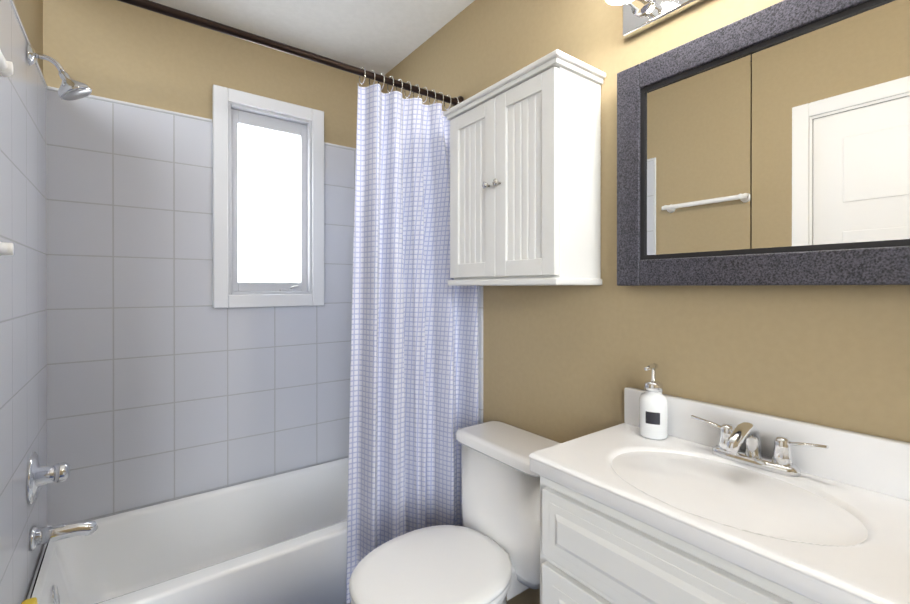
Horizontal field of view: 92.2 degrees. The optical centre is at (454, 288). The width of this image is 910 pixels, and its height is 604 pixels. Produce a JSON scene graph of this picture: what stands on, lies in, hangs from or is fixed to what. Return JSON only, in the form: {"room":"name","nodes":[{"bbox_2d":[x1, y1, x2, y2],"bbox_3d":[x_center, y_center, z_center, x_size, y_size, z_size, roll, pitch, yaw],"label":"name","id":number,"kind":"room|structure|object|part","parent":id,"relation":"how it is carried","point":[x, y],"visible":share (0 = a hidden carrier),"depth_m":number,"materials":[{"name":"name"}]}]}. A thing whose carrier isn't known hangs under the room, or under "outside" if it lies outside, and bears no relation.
{"room":"bathroom","nodes":[
{"label":"bathroom","id":0,"kind":"room"},
{"bbox_2d":[13,0,42,73],"bbox_3d":[-1.128,0.035,1.004,0.100,2.440,1.691,0,0,-37],"label":"wall","id":1,"kind":"structure","parent":0,"point":[30,12],"depth_m":1.47,"materials":[{"name":"paint"}]},
{"bbox_2d":[0,50,13,76],"bbox_3d":[-0.810,-0.444,0.716,0.065,0.048,0.420,0,0,-37],"label":"towel rail","id":2,"kind":"object","parent":1,"relation":"attached to","point":[6,69],"visible":1,"depth_m":0.87,"materials":[{"name":"white ceramic"}]},
{"bbox_3d":[-0.920,-0.444,0.864,0.065,0.048,0.048,0,0,-37],"label":"post","id":3,"kind":"part","parent":2,"relation":"part of","materials":[{"name":"white ceramic"}]},
{"bbox_2d":[0,242,13,254],"bbox_3d":[-0.810,-0.079,0.717,0.065,0.048,0.420,0,0,-37],"label":"towel rail","id":4,"kind":"object","parent":1,"relation":"attached to","point":[6,248],"visible":1,"depth_m":0.87,"materials":[{"name":"white paint"}]},
{"bbox_2d":[0,0,46,603],"bbox_3d":[-1.263,0.107,1.278,0.010,1.695,0.871,0,0,-37],"label":"wall tiles","id":5,"kind":"structure","parent":1,"relation":"attached to","point":[23,304],"depth_m":1.24,"materials":[{"name":"white tile"}]},
{"bbox_2d":[27,452,71,504],"bbox_3d":[-1.284,0.590,1.392,0.090,0.156,0.164,0,0,-37],"label":"tub valve","id":6,"kind":"object","parent":5,"relation":"attached to","point":[37,475],"visible":1,"depth_m":1.36,"materials":[{"name":"silver metal"}]},
{"bbox_3d":[-1.298,0.590,1.377,0.050,0.156,0.156,0,0,-37],"label":"plate","id":7,"kind":"part","parent":6,"relation":"part of","materials":[{"name":"silver metal"}]},
{"bbox_2d":[26,44,91,100],"bbox_3d":[-1.238,-0.669,1.376,0.150,0.143,0.092,0,0,-37],"label":"shower head","id":8,"kind":"object","parent":5,"relation":"attached to","point":[70,89],"visible":1,"depth_m":1.37},
{"bbox_3d":[-1.264,-0.699,1.356,0.084,0.046,0.015,0,0,-37],"label":"arm","id":9,"kind":"part","parent":8,"relation":"part of"},
{"bbox_2d":[29,520,98,550],"bbox_3d":[-1.253,0.779,1.411,0.162,0.068,0.068,0,0,-37],"label":"tub spout","id":10,"kind":"object","parent":5,"relation":"attached to","point":[48,534],"visible":1,"depth_m":1.39,"materials":[{"name":"silver metal"}]},
{"bbox_2d":[10,0,47,88],"bbox_3d":[-1.265,-0.746,1.281,0.014,0.012,0.881,0,0,-37],"label":"trim","id":11,"kind":"structure","parent":1,"relation":"attached to","point":[24,33],"depth_m":1.28,"materials":[{"name":"grey tile"}]},
{"bbox_2d":[43,0,381,147],"bbox_3d":[-1.003,0.033,2.090,1.399,2.440,0.100,0,0,-37],"label":"wall","id":12,"kind":"structure","parent":0,"point":[118,50],"depth_m":1.87,"materials":[{"name":"paint"}]},
{"bbox_2d":[47,86,211,121],"bbox_3d":[-1.303,-0.748,1.793,0.545,0.012,0.014,0,0,-37],"label":"trim","id":13,"kind":"structure","parent":12,"relation":"attached to","point":[137,105],"depth_m":1.80,"materials":[{"name":"grey tile"}]},
{"bbox_2d":[46,89,226,526],"bbox_3d":[-1.286,0.106,1.810,0.610,1.695,0.010,0,0,-37],"label":"wall tile","id":14,"kind":"structure","parent":12,"relation":"attached to","point":[136,369],"depth_m":1.78,"materials":[{"name":"white tile"}]},
{"bbox_2d":[312,144,355,465],"bbox_3d":[-0.570,0.105,2.345,0.399,1.695,0.010,0,0,-37],"label":"wall tile","id":15,"kind":"structure","parent":12,"relation":"attached to","point":[331,337],"depth_m":2.29,"materials":[{"name":"white tile"}]},
{"bbox_2d":[324,142,355,150],"bbox_3d":[-0.550,-0.749,2.355,0.334,0.012,0.014,0,0,-37],"label":"trim","id":16,"kind":"structure","parent":12,"relation":"attached to","point":[335,145],"depth_m":2.31,"materials":[{"name":"grey tile"}]},
{"bbox_2d":[150,0,474,74],"bbox_3d":[-0.127,-1.214,0.913,1.599,0.060,3.031,0,0,-37],"label":"ceiling","id":17,"kind":"structure","parent":0,"point":[384,37],"depth_m":1.95,"materials":[{"name":"paint"}]},
{"bbox_2d":[507,566,528,600],"bbox_3d":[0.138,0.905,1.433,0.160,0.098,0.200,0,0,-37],"label":"toilet bowl","id":18,"kind":"object","parent":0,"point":[516,587],"depth_m":1.34,"materials":[{"name":"white ceramic"}]},
{"bbox_2d":[382,0,909,603],"bbox_3d":[0.474,0.035,1.364,0.100,2.440,3.031,0,0,-37],"label":"wall","id":19,"kind":"structure","parent":0,"point":[562,364],"depth_m":1.25,"materials":[{"name":"paint"}]},
{"bbox_2d":[478,286,482,422],"bbox_3d":[-0.150,0.105,2.109,0.010,1.695,0.871,0,0,-37],"label":"wall tiles","id":20,"kind":"structure","parent":19,"relation":"attached to","point":[480,309],"depth_m":1.76,"materials":[{"name":"white tile"}]},
{"bbox_2d":[117,0,478,603],"bbox_3d":[-0.500,0.165,1.416,1.393,1.978,0.187,0,0,-37],"label":"shower curtain","id":21,"kind":"object","parent":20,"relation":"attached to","point":[414,386],"visible":0.79,"depth_m":1.69,"materials":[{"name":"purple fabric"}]},
{"bbox_3d":[-0.538,-0.794,1.465,1.391,0.025,0.025,0,0,-37],"label":"rod","id":22,"kind":"part","parent":21,"relation":"part of","materials":[{"name":"brown metal"}]},
{"bbox_2d":[443,49,605,285],"bbox_3d":[0.200,-0.327,1.449,0.232,0.634,0.533,0,0,-37],"label":"upper cabinet","id":23,"kind":"object","parent":19,"relation":"attached to","point":[525,176],"visible":1,"depth_m":1.30,"materials":[{"name":"white wood"}]},
{"bbox_3d":[0.102,-0.331,1.407,0.025,0.022,0.022,0,0,-37],"label":"knob","id":24,"kind":"part","parent":23,"relation":"part of","materials":[{"name":"silver metal"}]},
{"bbox_3d":[0.132,-0.330,1.367,0.025,0.022,0.022,0,0,-37],"label":"knob","id":25,"kind":"part","parent":23,"relation":"part of","materials":[{"name":"silver metal"}]},
{"bbox_2d":[606,0,705,38],"bbox_3d":[0.618,-0.766,0.929,0.186,0.116,0.665,0,0,-37],"label":"sconce","id":26,"kind":"object","parent":19,"relation":"attached to","point":[639,16],"visible":1,"depth_m":1.16,"materials":[{"name":"silver metal"}]},
{"bbox_3d":[0.421,-0.767,1.116,0.095,0.082,0.082,0,0,-37],"label":"bulb","id":27,"kind":"part","parent":26,"relation":"part of","materials":[{"name":"white glass"}]},
{"bbox_2d":[617,0,909,285],"bbox_3d":[0.729,-0.301,0.886,0.060,0.590,0.862,0,0,-37],"label":"mirror","id":28,"kind":"object","parent":19,"relation":"attached to","point":[830,142],"visible":1,"depth_m":0.92,"materials":[{"name":"black mirror"}]},
{"bbox_3d":[0.579,-0.302,1.060,0.004,0.430,0.242,0,0,-37],"label":"glass","id":29,"kind":"part","parent":28,"relation":"part of","materials":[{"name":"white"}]},
{"bbox_3d":[0.738,-0.301,0.847,0.004,0.430,0.286,0,0,-37],"label":"glass","id":30,"kind":"part","parent":28,"relation":"part of","materials":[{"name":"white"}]},
{"bbox_3d":[-0.127,1.286,0.919,1.599,0.060,3.031,0,0,-37],"label":"floor","id":31,"kind":"structure","parent":0,"visible":0},
{"bbox_2d":[26,457,350,603],"bbox_3d":[-0.766,1.076,1.775,1.375,0.355,0.669,0,0,-37],"label":"bathtub","id":32,"kind":"object","parent":31,"relation":"on","point":[279,539],"visible":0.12,"depth_m":1.71,"materials":[{"name":"white ceramic"}]},
{"bbox_2d":[21,597,36,603],"bbox_3d":[-1.146,0.877,1.170,0.034,0.044,0.105,0,0,-37],"label":"soap bar","id":33,"kind":"object","parent":32,"relation":"on","point":[33,600],"visible":1,"depth_m":1.20,"materials":[{"name":"yellow"}]},
{"bbox_2d":[349,420,560,603],"bbox_3d":[0.016,0.880,1.335,0.673,0.750,0.420,0,0,-37],"label":"toilet","id":34,"kind":"object","parent":31,"relation":"on","point":[488,552],"visible":0.9,"depth_m":1.33,"materials":[{"name":"white ceramic"}]},
{"bbox_3d":[-0.067,0.844,1.280,0.469,0.020,0.393,0,0,-37],"label":"seat","id":35,"kind":"part","parent":34,"relation":"part of","materials":[{"name":"white paint"}]},
{"bbox_3d":[-0.067,0.819,1.280,0.474,0.030,0.397,0,0,-37],"label":"lid","id":36,"kind":"part","parent":34,"relation":"part of","materials":[{"name":"white paint"}]},
{"bbox_3d":[0.198,0.723,1.478,0.190,0.353,0.378,0,0,-37],"label":"tank","id":37,"kind":"part","parent":34,"relation":"part of","materials":[{"name":"white ceramic"}]},
{"bbox_3d":[-0.030,1.055,1.308,0.501,0.399,0.368,0,0,-37],"label":"bowl","id":38,"kind":"part","parent":34,"relation":"part of","materials":[{"name":"white ceramic"}]},
{"bbox_2d":[529,387,909,603],"bbox_3d":[0.526,0.768,0.852,0.428,0.975,0.675,0,0,-37],"label":"bathroom vanity","id":39,"kind":"object","parent":31,"relation":"on","point":[706,503],"visible":0.98,"depth_m":0.82,"materials":[{"name":"white wood"}]},
{"bbox_3d":[0.290,0.876,0.871,0.025,0.510,0.304,0,0,-37],"label":"door","id":40,"kind":"part","parent":39,"relation":"part of","materials":[{"name":"white wood"}]},
{"bbox_2d":[639,363,667,439],"bbox_3d":[0.509,0.286,1.125,0.071,0.186,0.068,0,0,-37],"label":"soap dispenser","id":41,"kind":"object","parent":39,"relation":"on","point":[653,412],"visible":0.98,"depth_m":1.10,"materials":[{"name":"white"}]},
{"bbox_2d":[639,391,667,439],"bbox_3d":[0.510,0.320,1.125,0.068,0.118,0.068,0,0,-37],"label":"bottle","id":42,"kind":"object","parent":41,"relation":"attached to","point":[653,405],"depth_m":1.10,"materials":[{"name":"white"}]},
{"bbox_2d":[691,415,828,476],"bbox_3d":[0.612,0.332,0.924,0.151,0.096,0.256,0,0,-37],"label":"faucet","id":43,"kind":"object","parent":39,"relation":"on","point":[722,445],"depth_m":0.93,"materials":[{"name":"silver metal"}]},
{"bbox_3d":[-0.919,0.643,2.155,0.390,1.220,0.100,0,0,-37],"label":"wall","id":44,"kind":"structure","parent":0,"visible":0},
{"bbox_2d":[212,85,323,307],"bbox_3d":[-0.892,-0.407,2.117,0.500,0.990,0.088,0,0,-37],"label":"window","id":45,"kind":"structure","parent":44,"relation":"in","point":[268,198],"depth_m":2.11,"materials":[{"name":"white paint"}]},
{"bbox_3d":[-0.900,-0.399,2.131,0.294,0.744,0.004,0,0,-37],"label":"glass","id":46,"kind":"part","parent":45,"relation":"part of","materials":[{"name":"white glass"}]},
{"bbox_3d":[-0.819,-0.001,2.159,0.086,0.030,0.022,0,0,-37],"label":"window frame crank","id":47,"kind":"part","parent":45,"relation":"part of","materials":[{"name":"white metal"}]},
{"bbox_2d":[226,306,311,486],"bbox_3d":[-0.886,0.493,2.110,0.390,0.920,0.010,0,0,-37],"label":"wall tile","id":48,"kind":"structure","parent":44,"relation":"attached to","point":[268,391],"depth_m":2.10,"materials":[{"name":"white tile"}]}
]}

